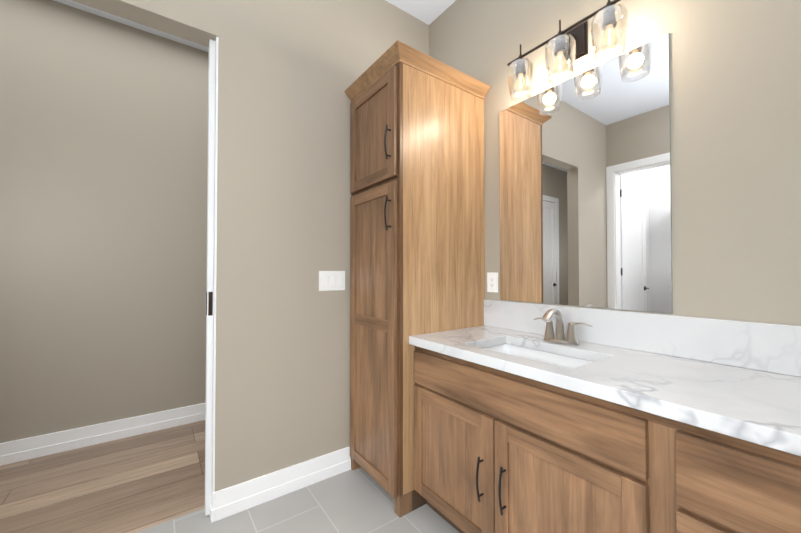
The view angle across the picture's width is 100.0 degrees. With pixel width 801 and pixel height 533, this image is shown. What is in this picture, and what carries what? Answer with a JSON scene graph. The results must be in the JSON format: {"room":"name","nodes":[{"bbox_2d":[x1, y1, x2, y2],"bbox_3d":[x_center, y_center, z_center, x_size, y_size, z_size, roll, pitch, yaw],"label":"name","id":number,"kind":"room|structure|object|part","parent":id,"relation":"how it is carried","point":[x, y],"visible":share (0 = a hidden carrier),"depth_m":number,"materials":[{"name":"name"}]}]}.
{"room":"bathroom","nodes":[
{"label":"bathroom","id":0,"kind":"room"},
{"bbox_2d":[0,420,204,532],"bbox_3d":[-1.860,1.236,1.825,6.240,0.060,1.280,1,-1,-36],"label":"floor","id":1,"kind":"structure","parent":0,"point":[135,484],"depth_m":1.85,"materials":[{"name":"brown wood"}]},
{"bbox_2d":[0,0,208,442],"bbox_3d":[-2.201,-0.267,2.319,6.240,2.960,0.120,1,-1,-36],"label":"wall","id":2,"kind":"structure","parent":0,"point":[103,190],"depth_m":2.32,"materials":[{"name":"beige paint"}]},
{"bbox_2d":[0,403,204,465],"bbox_3d":[-2.161,1.146,2.241,6.000,0.132,0.017,1,-1,-36],"label":"baseboard","id":3,"kind":"structure","parent":2,"relation":"attached to","point":[19,450],"depth_m":2.29,"materials":[{"name":"white paint"}]},
{"bbox_2d":[72,0,428,491],"bbox_3d":[-1.450,-0.283,1.282,6.240,2.960,0.120,1,-1,-36],"label":"wall","id":4,"kind":"structure","parent":0,"point":[290,72],"depth_m":1.80,"materials":[{"name":"beige paint"}]},
{"bbox_2d":[204,36,218,515],"bbox_3d":[-0.932,0.044,1.652,0.035,2.318,0.116,1,-1,-36],"label":"door frame","id":5,"kind":"structure","parent":4,"relation":"attached to","point":[211,270],"depth_m":1.63,"materials":[{"name":"white paint"}]},
{"bbox_2d":[209,446,350,522],"bbox_3d":[-0.600,1.139,1.803,0.732,0.132,0.037,1,-1,-36],"label":"baseboard","id":6,"kind":"structure","parent":4,"relation":"attached to","point":[236,498],"depth_m":1.75,"materials":[{"name":"white paint"}]},
{"bbox_2d":[319,271,344,290],"bbox_3d":[-0.396,0.083,1.958,0.162,0.114,0.012,1,-1,-36],"label":"switch plate","id":7,"kind":"object","parent":4,"relation":"attached to","point":[331,280],"visible":1,"depth_m":1.95,"materials":[{"name":"white plastic"}]},
{"bbox_2d":[53,0,455,51],"bbox_3d":[-0.910,-1.824,0.562,6.240,0.100,4.520,1,-1,-36],"label":"ceiling","id":8,"kind":"structure","parent":0,"point":[428,12],"depth_m":2.30,"materials":[{"name":"white paint"}]},
{"bbox_2d":[136,467,458,532],"bbox_3d":[-0.069,1.212,0.333,3.090,0.060,3.240,1,-1,-36],"label":"floor","id":9,"kind":"structure","parent":0,"point":[360,500],"depth_m":1.62,"materials":[{"name":"grey tile"}]},
{"bbox_2d":[344,40,490,517],"bbox_3d":[0.091,0.077,1.974,0.681,2.262,0.553,1,-1,-36],"label":"linen cabinet","id":10,"kind":"object","parent":9,"relation":"on","point":[417,229],"visible":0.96,"depth_m":1.77,"materials":[{"name":"brown wood"}]},
{"bbox_2d":[414,346,685,532],"bbox_3d":[0.585,0.788,1.391,0.553,0.822,1.046,1,-1,-36],"label":"base cabinet","id":11,"kind":"object","parent":9,"relation":"on","point":[497,451],"depth_m":1.12,"materials":[{"name":"brown wood"}]},
{"bbox_2d":[409,299,800,455],"bbox_3d":[0.847,0.275,1.024,0.571,0.192,1.960,1,-1,-36],"label":"countertop","id":12,"kind":"structure","parent":11,"relation":"on","point":[738,379],"depth_m":1.09,"materials":[{"name":"white stone"}]},
{"bbox_2d":[483,344,591,368],"bbox_3d":[0.537,0.454,1.372,0.329,0.153,0.506,1,-1,-36],"label":"sink basin","id":13,"kind":"object","parent":12,"relation":"in","point":[549,358],"visible":0.06,"depth_m":1.51,"materials":[{"name":"white ceramic"}]},
{"bbox_2d":[534,309,591,345],"bbox_3d":[0.674,0.261,1.470,0.152,0.154,0.264,1,-1,-36],"label":"centerset faucet","id":14,"kind":"object","parent":12,"relation":"on","point":[561,337],"visible":1,"depth_m":1.48,"materials":[{"name":"silver metal"}]},
{"bbox_2d":[682,422,800,532],"bbox_3d":[1.065,0.778,0.729,0.553,0.822,0.732,1,-1,-36],"label":"base cabinet","id":15,"kind":"object","parent":9,"relation":"on","point":[733,485],"depth_m":0.73,"materials":[{"name":"brown wood"}]},
{"bbox_2d":[429,0,800,325],"bbox_3d":[1.169,-0.284,1.180,0.120,2.960,3.120,1,-1,-36],"label":"wall","id":16,"kind":"structure","parent":0,"point":[735,97],"depth_m":1.18,"materials":[{"name":"beige paint"}]},
{"bbox_2d":[487,272,497,292],"bbox_3d":[0.531,0.092,1.943,0.008,0.114,0.074,1,-1,-36],"label":"electrical outlet plate","id":17,"kind":"object","parent":16,"relation":"attached to","point":[492,281],"visible":1,"depth_m":1.94,"materials":[{"name":"white plastic"}]},
{"bbox_2d":[507,0,628,101],"bbox_3d":[0.737,-0.977,1.514,0.198,0.275,0.546,1,-1,-36],"label":"sconce","id":18,"kind":"object","parent":16,"relation":"attached to","point":[579,33],"depth_m":1.47,"materials":[{"name":"glass"}]},
{"bbox_2d":[514,24,617,94],"bbox_3d":[0.709,-0.901,1.492,0.060,0.096,0.460,1,-1,-36],"label":"bulbs","id":19,"kind":"object","parent":18,"relation":"attached to","point":[522,83],"visible":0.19,"depth_m":1.47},
{"bbox_3d":[0.709,-0.923,1.492,0.128,0.168,0.528,1,-1,-36],"label":"vanity light sconce shade","id":20,"kind":"part","parent":18,"relation":"part of","materials":[{"name":"clear glass"}]},
{"bbox_2d":[499,33,672,313],"bbox_3d":[0.794,-0.351,1.590,0.006,1.068,0.783,1,-1,-36],"label":"wall mirror","id":21,"kind":"object","parent":16,"relation":"attached to","point":[585,188],"visible":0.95,"depth_m":1.49,"materials":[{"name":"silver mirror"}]}
]}

